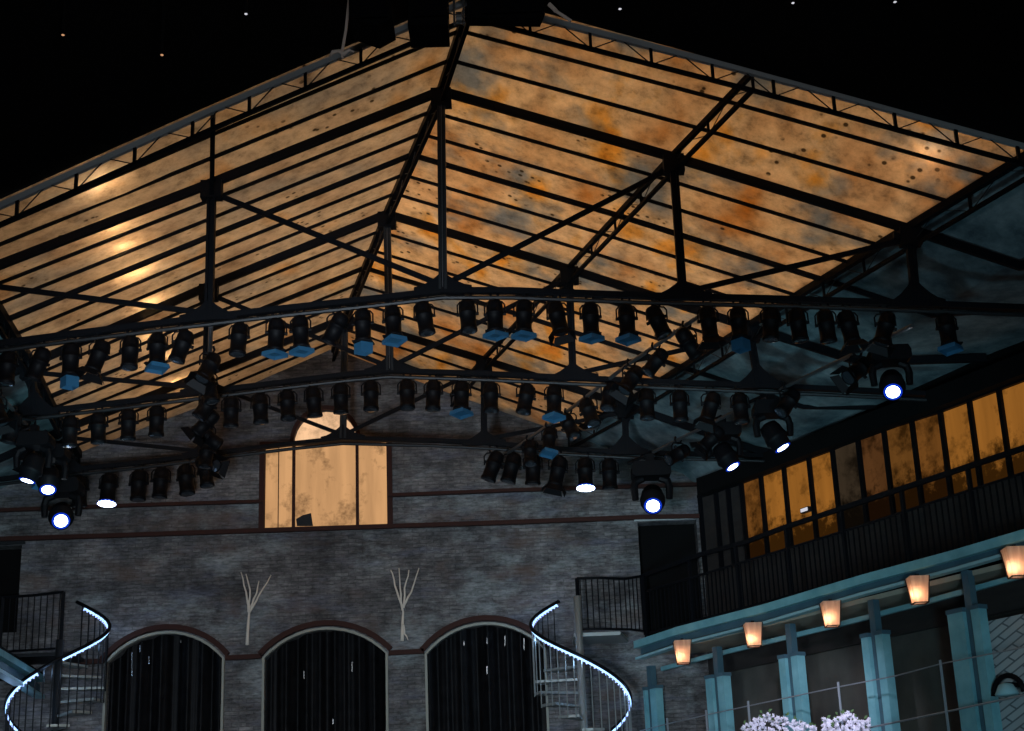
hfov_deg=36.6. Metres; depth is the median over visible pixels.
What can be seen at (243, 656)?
trim
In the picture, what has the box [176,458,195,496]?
spotlight
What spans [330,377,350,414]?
spotlight
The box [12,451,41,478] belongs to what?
spotlight
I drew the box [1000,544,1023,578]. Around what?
lantern
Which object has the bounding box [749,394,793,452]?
light
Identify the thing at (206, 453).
spotlight
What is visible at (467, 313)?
spotlight
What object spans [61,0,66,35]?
lamp
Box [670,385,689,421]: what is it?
spotlight
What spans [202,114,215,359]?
lattice purlin
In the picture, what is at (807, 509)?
emergency light
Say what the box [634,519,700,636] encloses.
door
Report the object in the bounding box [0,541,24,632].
door
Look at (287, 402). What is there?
spotlight
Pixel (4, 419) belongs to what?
spotlight
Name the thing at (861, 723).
flowers
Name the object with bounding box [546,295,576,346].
spotlight
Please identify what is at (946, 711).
railing
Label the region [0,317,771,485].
roof truss
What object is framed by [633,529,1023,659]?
beam
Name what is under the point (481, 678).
curtain
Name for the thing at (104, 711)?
trim
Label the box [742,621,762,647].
lantern
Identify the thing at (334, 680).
curtain
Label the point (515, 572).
wall
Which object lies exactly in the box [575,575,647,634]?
landing railing
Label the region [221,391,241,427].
spotlight
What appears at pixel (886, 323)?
spotlight
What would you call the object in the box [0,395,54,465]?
pipe
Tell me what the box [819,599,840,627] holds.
lantern
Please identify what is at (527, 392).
spotlight
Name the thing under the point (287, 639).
trim
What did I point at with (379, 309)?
bar
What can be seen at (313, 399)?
spotlight
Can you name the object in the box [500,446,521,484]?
spotlight
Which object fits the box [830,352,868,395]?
spotlight
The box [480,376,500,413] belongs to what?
spotlight
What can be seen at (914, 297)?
roof truss
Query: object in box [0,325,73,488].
ceiling
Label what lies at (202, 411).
spotlight
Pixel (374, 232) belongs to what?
bar
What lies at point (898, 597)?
ceiling
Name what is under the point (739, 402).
spotlight
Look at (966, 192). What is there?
lattice purlin
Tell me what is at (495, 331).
spotlight
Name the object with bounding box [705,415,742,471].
light
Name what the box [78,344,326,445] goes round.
bar
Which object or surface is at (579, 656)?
stair
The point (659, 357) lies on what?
spotlight
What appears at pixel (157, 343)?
spotlight
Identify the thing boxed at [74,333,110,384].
spotlight
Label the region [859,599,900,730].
column
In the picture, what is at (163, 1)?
lamp
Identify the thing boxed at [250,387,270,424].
spotlight
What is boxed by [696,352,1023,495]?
beam
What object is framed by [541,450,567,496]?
spotlight
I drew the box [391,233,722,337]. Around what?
bar
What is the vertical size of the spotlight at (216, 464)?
0.506 m
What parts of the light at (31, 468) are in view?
yoke arm, mount arm, mount arm, yoke arm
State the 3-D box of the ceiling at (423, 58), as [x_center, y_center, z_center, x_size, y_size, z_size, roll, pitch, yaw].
[-3.630,-0.958,20.030,5.130,2.363,10.727,0,-19,-8]
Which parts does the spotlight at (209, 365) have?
barn door, barn door, barn door, barn door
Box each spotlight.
[0,345,18,386]
[0,389,16,434]
[0,406,21,444]
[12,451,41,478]
[20,421,34,460]
[24,341,51,382]
[31,464,44,489]
[57,337,82,390]
[59,410,80,447]
[71,470,89,507]
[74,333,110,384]
[88,407,108,444]
[97,467,118,507]
[118,403,138,440]
[119,330,141,370]
[128,464,148,501]
[144,326,169,374]
[146,400,166,437]
[150,461,170,498]
[168,323,193,364]
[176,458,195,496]
[181,409,219,447]
[184,345,220,394]
[191,393,219,421]
[195,454,229,479]
[197,443,215,469]
[197,468,214,488]
[202,426,223,450]
[203,373,219,404]
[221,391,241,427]
[228,316,249,357]
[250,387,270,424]
[261,312,287,359]
[277,384,297,421]
[288,309,314,357]
[303,381,323,418]
[321,305,348,346]
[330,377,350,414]
[352,303,374,355]
[361,375,380,412]
[382,299,407,347]
[397,373,417,410]
[413,296,435,336]
[423,374,443,411]
[449,375,473,419]
[456,293,478,334]
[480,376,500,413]
[481,445,503,482]
[483,293,508,341]
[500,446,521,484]
[511,294,536,341]
[516,378,535,415]
[521,435,538,467]
[523,454,542,485]
[539,422,558,458]
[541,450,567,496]
[542,379,565,423]
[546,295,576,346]
[560,408,581,441]
[575,451,595,491]
[579,296,604,344]
[579,392,600,428]
[599,453,619,490]
[600,381,618,412]
[608,358,642,405]
[615,298,641,345]
[636,383,656,420]
[641,342,668,377]
[645,299,671,339]
[663,436,690,465]
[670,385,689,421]
[675,321,703,360]
[689,426,724,460]
[692,386,720,432]
[697,300,726,349]
[727,301,751,353]
[730,387,750,424]
[759,302,781,342]
[773,382,800,418]
[786,302,809,343]
[814,303,837,344]
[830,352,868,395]
[837,304,870,354]
[867,305,896,356]
[935,308,963,355]
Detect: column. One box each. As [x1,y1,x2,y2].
[642,665,664,730]
[704,646,734,730]
[777,623,810,730]
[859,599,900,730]
[945,570,1002,730]
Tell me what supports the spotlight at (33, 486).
hanging from the pipe at (9, 405)
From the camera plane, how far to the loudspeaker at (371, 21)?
13.94 m
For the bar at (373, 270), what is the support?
attached to the ceiling at (920, 174)
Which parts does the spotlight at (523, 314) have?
filter frame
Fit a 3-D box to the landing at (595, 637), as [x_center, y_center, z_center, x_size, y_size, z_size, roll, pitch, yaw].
[1.331,4.051,23.044,0.844,0.050,0.820,-2,-18,0]
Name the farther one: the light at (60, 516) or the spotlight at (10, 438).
the light at (60, 516)
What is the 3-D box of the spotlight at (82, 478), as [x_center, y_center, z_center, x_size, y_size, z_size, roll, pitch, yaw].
[-6.289,1.794,22.542,0.253,0.556,0.253,11,-22,-34]
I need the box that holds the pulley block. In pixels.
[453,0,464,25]
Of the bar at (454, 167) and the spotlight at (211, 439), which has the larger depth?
the spotlight at (211, 439)
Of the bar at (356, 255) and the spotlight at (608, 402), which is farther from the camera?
the bar at (356, 255)
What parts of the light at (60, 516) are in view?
yoke arm, yoke arm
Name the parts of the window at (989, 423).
pane, pane, pane, pane, pane, pane, pane, pane, pane, pane, pane, pane, pane, pane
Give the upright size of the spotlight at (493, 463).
0.566 m
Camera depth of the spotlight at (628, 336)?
15.85 m
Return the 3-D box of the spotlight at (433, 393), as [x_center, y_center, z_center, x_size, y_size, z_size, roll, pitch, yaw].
[-0.970,0.333,19.049,0.215,0.467,0.203,10,-22,-33]
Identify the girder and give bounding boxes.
[0,0,467,227]
[492,16,1023,166]
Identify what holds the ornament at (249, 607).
attached to the wall at (515, 572)
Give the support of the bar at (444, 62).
attached to the ceiling at (423, 58)
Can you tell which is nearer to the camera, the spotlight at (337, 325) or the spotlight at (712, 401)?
the spotlight at (337, 325)
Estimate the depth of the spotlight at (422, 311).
15.89 m
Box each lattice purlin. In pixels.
[0,301,81,463]
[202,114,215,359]
[331,6,469,360]
[450,75,754,406]
[566,151,1023,446]
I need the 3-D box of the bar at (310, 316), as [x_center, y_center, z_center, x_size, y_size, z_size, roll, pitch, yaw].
[-4.439,-0.098,22.522,4.227,1.656,0.030,-2,-18,0]
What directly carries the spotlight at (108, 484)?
hanging from the roof truss at (625, 445)
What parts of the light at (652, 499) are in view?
yoke arm, mount arm, yoke arm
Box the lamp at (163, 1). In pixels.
[160,0,165,55]
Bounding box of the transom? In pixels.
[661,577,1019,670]
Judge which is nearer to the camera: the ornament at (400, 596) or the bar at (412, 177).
the bar at (412, 177)
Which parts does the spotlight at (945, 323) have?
filter frame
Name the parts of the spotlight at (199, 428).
barn door, barn door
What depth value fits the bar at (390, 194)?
19.09 m
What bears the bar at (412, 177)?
attached to the ceiling at (920, 174)
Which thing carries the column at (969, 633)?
on the floor
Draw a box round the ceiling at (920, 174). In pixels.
[339,13,1023,432]
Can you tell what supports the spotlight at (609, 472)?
hanging from the roof truss at (625, 445)
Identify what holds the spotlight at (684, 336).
hanging from the pipe at (693, 319)
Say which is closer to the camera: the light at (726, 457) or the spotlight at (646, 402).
the spotlight at (646, 402)
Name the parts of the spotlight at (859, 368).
barn door, barn door, barn door, barn door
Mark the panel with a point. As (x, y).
(506, 13)
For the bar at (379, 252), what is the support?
attached to the ceiling at (920, 174)
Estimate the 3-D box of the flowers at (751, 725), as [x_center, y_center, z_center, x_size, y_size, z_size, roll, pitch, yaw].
[3.362,4.700,19.648,0.246,0.736,1.624,8,-21,-28]
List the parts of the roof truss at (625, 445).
node plate, tie rod, tie rod, post, node plate, lamp rail, tie rod, post, node plate, tie rod, post, node plate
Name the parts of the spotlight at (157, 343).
filter frame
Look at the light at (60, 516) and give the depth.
21.27 m
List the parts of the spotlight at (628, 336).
filter frame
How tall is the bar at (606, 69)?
1.916 m
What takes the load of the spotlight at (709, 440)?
hanging from the pipe at (910, 326)
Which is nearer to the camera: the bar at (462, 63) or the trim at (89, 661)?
the bar at (462, 63)
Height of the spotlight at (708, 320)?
0.506 m
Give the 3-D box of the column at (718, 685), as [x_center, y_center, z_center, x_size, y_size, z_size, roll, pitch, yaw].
[2.967,6.177,21.205,0.155,4.629,0.440,8,-21,-29]
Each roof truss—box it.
[0,87,1023,352]
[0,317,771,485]
[7,211,986,420]
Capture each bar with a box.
[0,59,446,246]
[0,111,426,283]
[0,153,408,325]
[1,30,455,227]
[1,133,417,304]
[19,174,399,334]
[35,193,391,343]
[46,231,375,370]
[46,250,368,385]
[51,266,361,397]
[57,284,354,406]
[62,307,335,417]
[78,334,322,434]
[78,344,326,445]
[348,343,582,425]
[350,331,601,414]
[362,304,640,390]
[364,285,658,378]
[370,268,876,409]
[378,251,679,346]
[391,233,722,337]
[402,194,764,308]
[410,176,793,295]
[419,155,1006,317]
[429,135,845,262]
[445,114,874,244]
[457,60,945,201]
[467,31,987,175]
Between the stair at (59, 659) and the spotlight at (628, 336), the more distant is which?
the stair at (59, 659)
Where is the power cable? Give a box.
[557,424,598,431]
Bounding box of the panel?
[467,0,544,26]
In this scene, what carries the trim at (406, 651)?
attached to the wall at (515, 572)
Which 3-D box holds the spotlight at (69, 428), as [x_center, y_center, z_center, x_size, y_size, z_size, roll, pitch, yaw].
[-5.406,0.774,18.965,0.206,0.467,0.208,-19,-25,41]
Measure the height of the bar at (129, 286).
1.898 m
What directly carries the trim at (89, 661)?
attached to the wall at (515, 572)
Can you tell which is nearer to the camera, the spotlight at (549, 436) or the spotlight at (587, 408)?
the spotlight at (587, 408)
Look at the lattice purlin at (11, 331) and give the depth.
18.98 m
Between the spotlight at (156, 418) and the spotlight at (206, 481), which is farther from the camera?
the spotlight at (206, 481)
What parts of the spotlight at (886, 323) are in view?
barn door, barn door, barn door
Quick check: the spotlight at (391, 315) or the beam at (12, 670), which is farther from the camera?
the beam at (12, 670)
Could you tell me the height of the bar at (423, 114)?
1.941 m
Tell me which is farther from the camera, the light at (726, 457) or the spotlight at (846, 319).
the light at (726, 457)
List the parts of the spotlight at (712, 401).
barn door, barn door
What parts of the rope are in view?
cord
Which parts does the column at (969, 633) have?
panel, panel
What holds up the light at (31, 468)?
hanging from the pipe at (9, 405)
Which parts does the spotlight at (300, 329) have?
filter frame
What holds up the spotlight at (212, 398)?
hanging from the pipe at (210, 329)
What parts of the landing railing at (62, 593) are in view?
post, rail, rail, post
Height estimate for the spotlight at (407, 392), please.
0.468 m
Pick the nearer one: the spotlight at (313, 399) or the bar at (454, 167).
the bar at (454, 167)
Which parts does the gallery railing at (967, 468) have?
post, post, post, rail, post, rail, rail, post, post, post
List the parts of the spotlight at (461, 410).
filter frame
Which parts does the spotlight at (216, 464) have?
barn door, barn door, barn door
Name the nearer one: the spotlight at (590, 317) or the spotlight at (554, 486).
the spotlight at (590, 317)
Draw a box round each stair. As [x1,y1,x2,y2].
[4,600,110,730]
[529,595,632,730]
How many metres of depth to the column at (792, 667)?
20.32 m
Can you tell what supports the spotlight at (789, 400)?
hanging from the pipe at (910, 326)
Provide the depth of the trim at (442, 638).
23.41 m
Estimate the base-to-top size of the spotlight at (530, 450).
0.463 m
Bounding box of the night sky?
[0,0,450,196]
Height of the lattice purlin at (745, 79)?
0.469 m
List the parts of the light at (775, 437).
mount arm, yoke arm, yoke arm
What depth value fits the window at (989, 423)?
20.83 m
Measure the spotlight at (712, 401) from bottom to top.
0.574 m
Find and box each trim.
[0,499,262,512]
[0,514,699,541]
[77,658,104,664]
[99,624,229,660]
[102,631,224,730]
[225,654,261,660]
[257,620,392,655]
[261,627,388,730]
[388,482,696,496]
[388,648,423,655]
[419,615,547,651]
[425,622,549,730]
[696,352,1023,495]
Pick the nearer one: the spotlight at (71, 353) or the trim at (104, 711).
the spotlight at (71, 353)
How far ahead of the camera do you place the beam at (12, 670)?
21.67 m
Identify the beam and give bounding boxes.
[0,649,44,698]
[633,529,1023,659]
[707,579,1023,674]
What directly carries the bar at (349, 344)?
attached to the ceiling at (920, 174)
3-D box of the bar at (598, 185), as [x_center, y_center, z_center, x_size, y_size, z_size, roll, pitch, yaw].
[1.353,-1.905,17.547,4.749,1.833,0.030,-2,-18,0]
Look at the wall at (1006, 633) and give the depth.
17.39 m
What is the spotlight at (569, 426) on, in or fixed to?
hanging from the pipe at (693, 319)
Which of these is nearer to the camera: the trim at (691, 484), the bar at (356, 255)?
the bar at (356, 255)
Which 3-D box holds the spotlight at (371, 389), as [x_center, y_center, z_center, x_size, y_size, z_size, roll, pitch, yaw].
[-1.734,0.337,19.060,0.207,0.466,0.203,-17,-24,38]
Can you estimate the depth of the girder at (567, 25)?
15.27 m
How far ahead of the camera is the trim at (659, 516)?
23.99 m
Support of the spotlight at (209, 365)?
hanging from the pipe at (210, 329)
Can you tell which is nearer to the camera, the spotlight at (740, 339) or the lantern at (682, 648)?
the spotlight at (740, 339)
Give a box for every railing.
[0,591,64,652]
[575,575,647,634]
[640,647,1023,730]
[642,445,1023,636]
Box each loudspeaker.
[349,0,395,48]
[408,0,449,47]
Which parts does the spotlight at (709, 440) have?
barn door, barn door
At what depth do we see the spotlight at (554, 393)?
18.93 m
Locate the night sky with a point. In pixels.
(93, 89)
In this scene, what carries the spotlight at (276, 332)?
hanging from the roof truss at (914, 297)
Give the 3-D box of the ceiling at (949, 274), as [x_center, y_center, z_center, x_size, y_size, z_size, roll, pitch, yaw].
[4.211,-0.317,19.256,3.485,0.990,12.735,9,-22,-31]
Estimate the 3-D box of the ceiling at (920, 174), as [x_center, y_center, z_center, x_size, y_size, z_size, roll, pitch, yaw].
[0.394,-1.313,19.775,5.008,2.155,12.264,5,-20,-22]
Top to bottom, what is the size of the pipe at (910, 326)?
0.577 m
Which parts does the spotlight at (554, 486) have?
barn door, barn door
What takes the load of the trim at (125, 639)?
attached to the wall at (515, 572)
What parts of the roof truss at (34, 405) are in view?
node plate, post, tie rod, post, node plate, tie rod, node plate, post, lamp rail, tie rod, node plate, post, tie rod, node plate, post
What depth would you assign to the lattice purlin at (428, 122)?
18.16 m
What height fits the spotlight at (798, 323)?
0.429 m
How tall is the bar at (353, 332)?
1.586 m
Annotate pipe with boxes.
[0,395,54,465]
[208,326,212,351]
[506,307,715,453]
[641,323,913,459]
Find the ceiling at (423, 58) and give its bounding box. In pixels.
[0,0,461,451]
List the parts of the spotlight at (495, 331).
filter frame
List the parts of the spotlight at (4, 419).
barn door, barn door, barn door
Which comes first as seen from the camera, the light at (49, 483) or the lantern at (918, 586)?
the lantern at (918, 586)
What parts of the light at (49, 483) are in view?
yoke arm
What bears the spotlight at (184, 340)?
hanging from the roof truss at (914, 297)
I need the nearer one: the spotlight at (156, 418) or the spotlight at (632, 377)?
the spotlight at (632, 377)
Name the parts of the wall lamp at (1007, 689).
lamp shade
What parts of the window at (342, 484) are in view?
pane, pane, pane, pane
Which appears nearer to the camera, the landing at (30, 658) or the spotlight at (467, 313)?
the spotlight at (467, 313)
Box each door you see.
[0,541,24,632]
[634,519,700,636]
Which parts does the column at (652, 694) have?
panel, panel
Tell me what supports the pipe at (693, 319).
attached to the roof truss at (625, 445)
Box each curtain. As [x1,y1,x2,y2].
[108,635,221,730]
[265,631,385,730]
[427,626,546,730]
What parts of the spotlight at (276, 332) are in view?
filter frame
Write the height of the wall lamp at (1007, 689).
0.250 m
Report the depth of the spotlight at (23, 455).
18.88 m
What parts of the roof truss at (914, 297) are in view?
tie rod, post, node plate, tie rod, node plate, post, lamp rail, tie rod, node plate, post, tie rod, node plate, post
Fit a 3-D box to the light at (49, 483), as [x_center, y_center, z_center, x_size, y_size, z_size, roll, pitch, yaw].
[-6.005,1.299,20.069,0.530,0.792,0.360,-2,-18,0]
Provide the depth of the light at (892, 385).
16.74 m
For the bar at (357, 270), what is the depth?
21.44 m
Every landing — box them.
[14,652,84,664]
[572,631,627,644]
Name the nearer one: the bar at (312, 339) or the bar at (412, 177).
the bar at (412, 177)
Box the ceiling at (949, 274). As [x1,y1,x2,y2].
[580,166,1023,481]
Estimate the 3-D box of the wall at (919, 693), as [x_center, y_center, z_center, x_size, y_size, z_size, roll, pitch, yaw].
[5.146,3.748,19.892,0.250,8.260,8.200,8,-21,-29]
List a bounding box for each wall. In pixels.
[0,350,708,730]
[704,341,1023,730]
[988,614,1023,730]
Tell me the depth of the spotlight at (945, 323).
15.78 m
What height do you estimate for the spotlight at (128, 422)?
0.466 m
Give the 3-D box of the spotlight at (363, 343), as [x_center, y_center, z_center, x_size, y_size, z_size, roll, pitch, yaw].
[-1.530,-0.378,15.937,0.231,0.554,0.216,-4,-18,5]
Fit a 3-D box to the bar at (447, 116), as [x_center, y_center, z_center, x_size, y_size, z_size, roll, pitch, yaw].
[1.522,-2.071,17.038,4.811,1.851,0.030,-2,-18,0]
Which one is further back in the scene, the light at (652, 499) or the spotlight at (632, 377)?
the light at (652, 499)
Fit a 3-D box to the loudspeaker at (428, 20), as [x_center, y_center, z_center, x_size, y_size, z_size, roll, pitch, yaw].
[-0.778,-3.644,14.274,0.360,1.378,0.430,-2,-18,0]
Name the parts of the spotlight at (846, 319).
barn door, barn door, barn door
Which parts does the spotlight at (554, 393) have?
filter frame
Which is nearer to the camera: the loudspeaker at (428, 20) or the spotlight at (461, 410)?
the loudspeaker at (428, 20)
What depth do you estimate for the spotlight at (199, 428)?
19.24 m
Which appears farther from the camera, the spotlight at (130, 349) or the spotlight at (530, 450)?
the spotlight at (530, 450)
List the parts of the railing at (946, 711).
fence post, fence post, fence post, fence post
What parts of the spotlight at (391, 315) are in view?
filter frame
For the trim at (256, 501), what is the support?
attached to the wall at (515, 572)
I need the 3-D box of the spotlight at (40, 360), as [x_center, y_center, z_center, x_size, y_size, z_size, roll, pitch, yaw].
[-4.848,-0.040,15.858,0.272,0.437,0.188,-6,-19,10]
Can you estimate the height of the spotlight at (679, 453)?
0.427 m
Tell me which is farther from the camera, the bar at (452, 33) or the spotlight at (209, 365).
the spotlight at (209, 365)
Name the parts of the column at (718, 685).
panel, panel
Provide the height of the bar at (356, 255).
1.785 m
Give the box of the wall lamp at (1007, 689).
[991,673,1023,696]
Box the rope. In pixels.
[329,0,353,58]
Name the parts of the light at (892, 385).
yoke arm, yoke arm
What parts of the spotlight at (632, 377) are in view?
barn door, barn door, barn door, barn door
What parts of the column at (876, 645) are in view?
panel, panel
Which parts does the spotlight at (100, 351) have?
barn door, barn door, barn door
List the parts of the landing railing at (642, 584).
post, rail, rail, post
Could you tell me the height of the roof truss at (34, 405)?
2.849 m
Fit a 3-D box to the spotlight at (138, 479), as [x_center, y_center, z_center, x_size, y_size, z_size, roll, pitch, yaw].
[-5.433,1.704,22.552,0.246,0.555,0.247,12,-23,-37]
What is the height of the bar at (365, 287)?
1.637 m
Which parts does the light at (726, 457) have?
yoke arm, yoke arm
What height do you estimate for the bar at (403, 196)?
1.779 m
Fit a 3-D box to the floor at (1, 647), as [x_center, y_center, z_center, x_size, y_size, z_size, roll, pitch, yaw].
[-7.487,3.470,19.700,1.475,0.100,8.000,-1,-18,-5]
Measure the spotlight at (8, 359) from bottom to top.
0.428 m
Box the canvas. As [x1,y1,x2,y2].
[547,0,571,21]
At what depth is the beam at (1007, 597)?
20.06 m
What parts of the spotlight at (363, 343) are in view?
filter frame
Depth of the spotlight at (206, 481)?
21.99 m
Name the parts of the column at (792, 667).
panel, panel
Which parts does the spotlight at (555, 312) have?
barn door, barn door, barn door, barn door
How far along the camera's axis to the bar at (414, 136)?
17.51 m
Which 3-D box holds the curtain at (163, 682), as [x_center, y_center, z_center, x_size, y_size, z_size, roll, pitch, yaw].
[-5.157,6.638,22.962,1.874,5.441,0.242,-2,-18,0]
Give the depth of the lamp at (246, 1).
12.58 m
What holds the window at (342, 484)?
in the wall at (515, 572)
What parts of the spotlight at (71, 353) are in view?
filter frame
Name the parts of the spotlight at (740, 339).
filter frame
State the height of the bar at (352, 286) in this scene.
1.699 m
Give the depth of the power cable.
20.88 m
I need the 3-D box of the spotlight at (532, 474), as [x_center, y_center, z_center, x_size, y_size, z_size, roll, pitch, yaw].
[0.301,1.472,22.558,0.254,0.555,0.241,-19,-25,41]
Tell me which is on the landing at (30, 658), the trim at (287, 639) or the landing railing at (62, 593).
the landing railing at (62, 593)
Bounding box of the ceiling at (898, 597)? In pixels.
[659,563,1006,654]
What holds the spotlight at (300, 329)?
hanging from the roof truss at (914, 297)
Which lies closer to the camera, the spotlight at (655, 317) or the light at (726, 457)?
the spotlight at (655, 317)
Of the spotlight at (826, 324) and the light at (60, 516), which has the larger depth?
the light at (60, 516)
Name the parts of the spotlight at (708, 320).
barn door, barn door, barn door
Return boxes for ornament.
[241,572,270,644]
[390,568,418,640]
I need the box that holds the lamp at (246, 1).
[245,0,247,14]
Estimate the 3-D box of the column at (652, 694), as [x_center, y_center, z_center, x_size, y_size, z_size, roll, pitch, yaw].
[2.157,6.681,22.546,0.155,4.581,0.416,8,-21,-29]
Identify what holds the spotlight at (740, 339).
hanging from the roof truss at (914, 297)
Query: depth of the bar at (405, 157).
18.02 m
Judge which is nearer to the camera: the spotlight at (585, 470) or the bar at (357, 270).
the bar at (357, 270)
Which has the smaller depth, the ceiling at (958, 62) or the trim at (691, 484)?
the ceiling at (958, 62)
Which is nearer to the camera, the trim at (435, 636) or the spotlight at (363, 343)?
the spotlight at (363, 343)
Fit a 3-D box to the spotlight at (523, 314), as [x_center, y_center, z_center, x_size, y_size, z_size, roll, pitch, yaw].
[0.113,-0.505,15.947,0.260,0.486,0.258,-13,-21,28]
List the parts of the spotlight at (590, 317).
filter frame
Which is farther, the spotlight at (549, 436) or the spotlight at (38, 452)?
the spotlight at (549, 436)
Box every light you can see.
[13,417,55,483]
[37,438,70,495]
[41,463,84,529]
[627,451,672,514]
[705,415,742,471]
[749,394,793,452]
[800,506,811,513]
[866,338,912,400]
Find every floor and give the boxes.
[0,645,42,680]
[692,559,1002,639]
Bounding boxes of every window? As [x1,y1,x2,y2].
[258,405,392,532]
[697,378,1023,575]
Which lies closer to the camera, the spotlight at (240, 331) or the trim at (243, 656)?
the spotlight at (240, 331)
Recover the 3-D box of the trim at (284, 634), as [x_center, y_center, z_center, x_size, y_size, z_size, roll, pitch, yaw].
[-2.833,4.119,23.509,2.043,0.504,0.100,-2,-18,0]
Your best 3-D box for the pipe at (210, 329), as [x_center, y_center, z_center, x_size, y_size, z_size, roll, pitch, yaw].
[-3.791,0.519,19.321,0.052,0.442,7.052,1,-19,-11]
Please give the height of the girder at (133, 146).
3.663 m
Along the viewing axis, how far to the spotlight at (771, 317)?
15.82 m
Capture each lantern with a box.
[673,638,691,664]
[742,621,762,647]
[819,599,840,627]
[904,574,929,604]
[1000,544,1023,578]
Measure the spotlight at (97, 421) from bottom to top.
0.468 m
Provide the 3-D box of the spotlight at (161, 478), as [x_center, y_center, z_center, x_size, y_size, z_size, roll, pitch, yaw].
[-5.113,1.666,22.563,0.244,0.555,0.247,-19,-25,41]
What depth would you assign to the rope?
14.27 m

